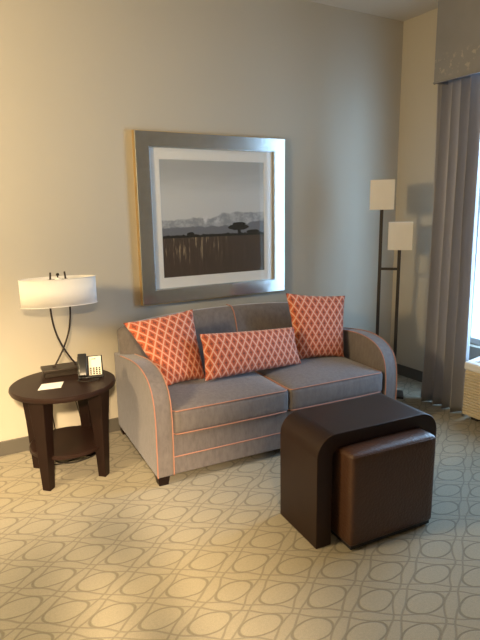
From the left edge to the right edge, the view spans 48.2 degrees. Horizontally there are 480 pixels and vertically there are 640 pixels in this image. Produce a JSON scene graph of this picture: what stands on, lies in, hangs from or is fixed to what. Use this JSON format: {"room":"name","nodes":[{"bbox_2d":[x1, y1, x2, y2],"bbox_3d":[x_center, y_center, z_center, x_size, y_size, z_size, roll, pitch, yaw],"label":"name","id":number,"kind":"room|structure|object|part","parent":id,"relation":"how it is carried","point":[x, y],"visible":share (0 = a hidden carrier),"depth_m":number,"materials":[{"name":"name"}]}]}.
{"room":"hotel room","nodes":[
{"label":"hotel room","id":0,"kind":"room"},
{"bbox_2d":[0,0,403,441],"bbox_3d":[-1.514,-0.618,3.151,6.970,2.980,0.120,-8,13,-29],"label":"wall","id":1,"kind":"structure","parent":0,"point":[77,76],"depth_m":3.54,"materials":[{"name":"beige paint"}]},
{"bbox_2d":[0,417,120,456],"bbox_3d":[-1.545,0.816,3.339,6.770,0.096,0.012,-8,13,-29],"label":"baseboard","id":2,"kind":"structure","parent":1,"relation":"attached to","point":[17,445],"depth_m":3.41,"materials":[{"name":"paint"}]},
{"bbox_2d":[131,129,284,305],"bbox_3d":[-0.171,-0.723,3.821,1.168,1.142,0.040,-8,13,-29],"label":"framed picture","id":3,"kind":"object","parent":1,"relation":"attached to","point":[210,208],"visible":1,"depth_m":3.79,"materials":[{"name":"silver metal"}]},
{"bbox_2d":[159,159,263,277],"bbox_3d":[-0.176,-0.725,3.830,0.824,0.796,0.002,-8,13,-29],"label":"print","id":4,"kind":"object","parent":3,"relation":"attached to","point":[211,211],"depth_m":3.81},
{"bbox_2d":[0,374,479,639],"bbox_3d":[0.272,1.485,0.453,6.970,0.100,7.199,-8,13,-29],"label":"floor","id":5,"kind":"structure","parent":0,"point":[208,553],"depth_m":2.33,"materials":[{"name":"carpet"}]},
{"bbox_2d":[8,370,115,490],"bbox_3d":[-1.004,0.622,3.115,0.582,0.550,0.582,-8,13,-29],"label":"end table","id":6,"kind":"object","parent":5,"relation":"on","point":[47,445],"visible":0.91,"depth_m":2.99,"materials":[{"name":"brown wood"}]},
{"bbox_3d":[-1.214,0.630,3.175,0.090,0.517,0.094,2,12,15],"label":"leg","id":7,"kind":"part","parent":6,"relation":"part of","materials":[{"name":"brown wood"}]},
{"bbox_3d":[-1.060,0.681,2.912,0.094,0.517,0.090,2,12,15],"label":"leg","id":8,"kind":"part","parent":6,"relation":"part of","materials":[{"name":"brown wood"}]},
{"bbox_2d":[38,381,63,389],"bbox_3d":[-1.053,0.367,2.988,0.144,0.001,0.104,-6,13,-21],"label":"paper card","id":9,"kind":"object","parent":6,"relation":"on","point":[56,384],"visible":1,"depth_m":2.99,"materials":[{"name":"white paper"}]},
{"bbox_2d":[18,271,97,377],"bbox_3d":[-1.050,0.021,3.157,0.433,0.610,0.175,-7,13,-26],"label":"table lamp","id":10,"kind":"object","parent":6,"relation":"on","point":[57,291],"visible":0.97,"depth_m":3.08,"materials":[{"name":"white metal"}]},
{"bbox_3d":[-1.053,-0.166,3.118,0.428,0.157,0.170,-7,13,-26],"label":"lamp shade","id":11,"kind":"part","parent":10,"relation":"part of","materials":[{"name":"white fabric"}]},
{"bbox_3d":[-1.046,0.000,3.148,0.128,0.565,0.011,-7,13,-26],"label":"rod","id":12,"kind":"part","parent":10,"relation":"part of","materials":[{"name":"brown metal"}]},
{"bbox_3d":[-1.055,-0.002,3.156,0.128,0.565,0.011,-7,13,-26],"label":"rod","id":13,"kind":"part","parent":10,"relation":"part of","materials":[{"name":"brown metal"}]},
{"bbox_2d":[29,426,98,459],"bbox_3d":[-1.002,0.714,3.134,0.430,0.026,0.430,-8,13,-29],"label":"shelf","id":14,"kind":"object","parent":6,"relation":"attached to","point":[71,442],"depth_m":3.07,"materials":[{"name":"brown wood"}]},
{"bbox_3d":[-0.946,0.594,3.324,0.094,0.517,0.090,2,12,15],"label":"leg","id":15,"kind":"part","parent":6,"relation":"part of","materials":[{"name":"brown wood"}]},
{"bbox_2d":[77,353,102,381],"bbox_3d":[-0.872,0.268,3.109,0.145,0.140,0.160,-4,12,-15],"label":"desk phone","id":16,"kind":"object","parent":6,"relation":"on","point":[89,367],"visible":1,"depth_m":3.11,"materials":[{"name":"black plastic"}]},
{"bbox_3d":[-0.870,0.336,3.067,0.120,0.021,0.061,0,12,6],"label":"handset cord","id":17,"kind":"part","parent":16,"relation":"part of","materials":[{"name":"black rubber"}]},
{"bbox_3d":[-0.793,0.646,3.062,0.090,0.517,0.094,2,12,15],"label":"leg","id":18,"kind":"part","parent":6,"relation":"part of","materials":[{"name":"brown wood"}]},
{"bbox_2d":[54,453,95,464],"bbox_3d":[-1.005,0.840,3.368,0.399,0.019,0.203,-8,13,-29],"label":"cable coil","id":19,"kind":"object","parent":5,"relation":"on","point":[68,461],"visible":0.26,"depth_m":3.26,"materials":[{"name":"black plastic"}]},
{"bbox_2d":[114,302,396,485],"bbox_3d":[0.104,0.359,3.615,1.691,0.825,0.894,-7,13,-26],"label":"loveseat","id":20,"kind":"object","parent":5,"relation":"on","point":[179,427],"visible":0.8,"depth_m":3.25,"materials":[{"name":"grey fabric"}]},
{"bbox_3d":[-0.604,0.513,3.281,0.098,0.573,0.871,-7,13,-26],"label":"arm","id":21,"kind":"part","parent":20,"relation":"part of","materials":[{"name":"beige fabric"}]},
{"bbox_3d":[-0.434,0.888,2.999,0.069,0.056,0.069,-7,13,-26],"label":"leg","id":22,"kind":"part","parent":20,"relation":"part of","materials":[{"name":"brown wood"}]},
{"bbox_2d":[123,310,204,385],"bbox_3d":[-0.455,0.175,3.306,0.455,0.415,0.228,-8,13,-29],"label":"throw pillow","id":23,"kind":"object","parent":20,"relation":"on","point":[170,342],"visible":0.98,"depth_m":3.28,"materials":[{"name":"orange fabric"}]},
{"bbox_3d":[-0.048,0.161,3.862,1.632,0.518,0.245,-7,13,-26],"label":"backrest","id":24,"kind":"part","parent":20,"relation":"part of","materials":[{"name":"beige fabric"}]},
{"bbox_2d":[168,370,287,433],"bbox_3d":[-0.171,0.458,3.352,0.739,0.172,0.644,-7,13,-26],"label":"seat cushion","id":25,"kind":"object","parent":20,"relation":"on","point":[196,406],"depth_m":3.12,"materials":[{"name":"grey fabric"}]},
{"bbox_2d":[200,327,300,380],"bbox_3d":[0.076,0.193,3.458,0.730,0.280,0.143,-8,13,-29],"label":"throw pillow","id":26,"kind":"object","parent":20,"relation":"on","point":[231,353],"visible":1,"depth_m":3.39,"materials":[{"name":"orange fabric"}]},
{"bbox_3d":[0.143,0.610,3.597,1.486,0.230,0.688,-7,13,-26],"label":"seat rail","id":27,"kind":"part","parent":20,"relation":"part of","materials":[{"name":"beige fabric"}]},
{"bbox_2d":[286,293,344,358],"bbox_3d":[0.568,0.033,3.808,0.469,0.466,0.173,-5,12,-19],"label":"throw pillow","id":28,"kind":"object","parent":20,"relation":"on","point":[317,321],"visible":0.99,"depth_m":3.75,"materials":[{"name":"orange fabric"}]},
{"bbox_2d":[257,356,381,409],"bbox_3d":[0.488,0.380,3.673,0.728,0.172,0.644,-7,13,-26],"label":"seat cushion","id":29,"kind":"object","parent":20,"relation":"on","point":[317,381],"depth_m":3.45,"materials":[{"name":"grey fabric"}]},
{"bbox_3d":[0.818,0.346,3.972,0.098,0.573,0.871,-7,13,-26],"label":"arm","id":30,"kind":"part","parent":20,"relation":"part of","materials":[{"name":"beige fabric"}]},
{"bbox_2d":[280,394,435,548],"bbox_3d":[0.578,0.704,2.634,0.690,0.533,0.322,-6,13,-25],"label":"table","id":31,"kind":"object","parent":5,"relation":"on","point":[309,437],"visible":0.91,"depth_m":2.47,"materials":[{"name":"brown wood"}]},
{"bbox_2d":[331,427,435,549],"bbox_3d":[0.618,0.746,2.590,0.485,0.468,0.389,-6,13,-25],"label":"ottoman","id":32,"kind":"object","parent":5,"relation":"on","point":[382,486],"visible":0.65,"depth_m":2.40,"materials":[{"name":"brown leather"}]},
{"bbox_2d":[370,179,412,398],"bbox_3d":[1.160,-0.223,4.196,0.318,1.694,0.176,2,12,15],"label":"floor lamp","id":33,"kind":"object","parent":5,"relation":"on","point":[382,192],"visible":0.83,"depth_m":4.01,"materials":[{"name":"white fabric"}]},
{"bbox_3d":[1.079,-0.948,4.064,0.176,0.218,0.176,2,12,15],"label":"lamp shade","id":34,"kind":"part","parent":33,"relation":"part of","materials":[{"name":"white fabric"}]},
{"bbox_3d":[1.222,-0.643,4.090,0.176,0.205,0.176,2,12,15],"label":"lamp shade","id":35,"kind":"part","parent":33,"relation":"part of","materials":[{"name":"white fabric"}]},
{"bbox_2d":[462,357,479,420],"bbox_3d":[2.025,0.553,3.425,0.432,0.460,1.093,-8,13,-29],"label":"air conditioner","id":36,"kind":"object","parent":5,"relation":"on","point":[471,399],"visible":1,"depth_m":3.72,"materials":[{"name":"white plastic"}]},
{"bbox_2d":[306,0,437,21],"bbox_3d":[0.223,-1.531,-0.173,6.970,0.100,7.199,-8,13,-29],"label":"ceiling","id":37,"kind":"structure","parent":0,"point":[401,10],"depth_m":4.06,"materials":[{"name":"white paint"}]},
{"bbox_2d":[390,8,479,371],"bbox_3d":[3.183,-0.412,1.780,0.200,2.980,7.199,-8,13,-29],"label":"wall","id":38,"kind":"structure","parent":0,"point":[418,98],"depth_m":4.47,"materials":[{"name":"beige paint"}]},
{"bbox_2d":[397,364,422,381],"bbox_3d":[3.147,1.024,1.966,0.012,0.096,7.067,-8,13,-29],"label":"baseboard","id":39,"kind":"structure","parent":38,"relation":"attached to","point":[414,374],"depth_m":4.75,"materials":[{"name":"plastic"}]},
{"bbox_2d":[420,73,479,415],"bbox_3d":[2.004,-0.421,3.257,0.410,2.413,1.928,-8,13,-29],"label":"curtain","id":40,"kind":"object","parent":38,"relation":"hanging from","point":[457,143],"visible":0.94,"depth_m":3.82,"materials":[{"name":"grey fabric"}]},
{"bbox_2d":[433,0,479,84],"bbox_3d":[2.033,-1.792,2.832,0.457,0.663,2.108,-8,13,-29],"label":"window valance","id":41,"kind":"object","parent":38,"relation":"attached to","point":[457,52],"visible":0.98,"depth_m":3.48,"materials":[{"name":"fabric"}]},
{"bbox_3d":[1.848,-1.448,2.792,0.028,0.012,2.106,-7,13,-29],"label":"edge cord","id":42,"kind":"part","parent":41,"relation":"part of","materials":[{"name":"fabric"}]},
{"bbox_2d":[470,186,479,345],"bbox_3d":[2.203,-0.694,3.467,0.060,2.040,1.540,-8,13,-29],"label":"window","id":43,"kind":"structure","parent":38,"relation":"in","point":[475,340],"depth_m":4.19,"materials":[{"name":"white glass"}]}
]}

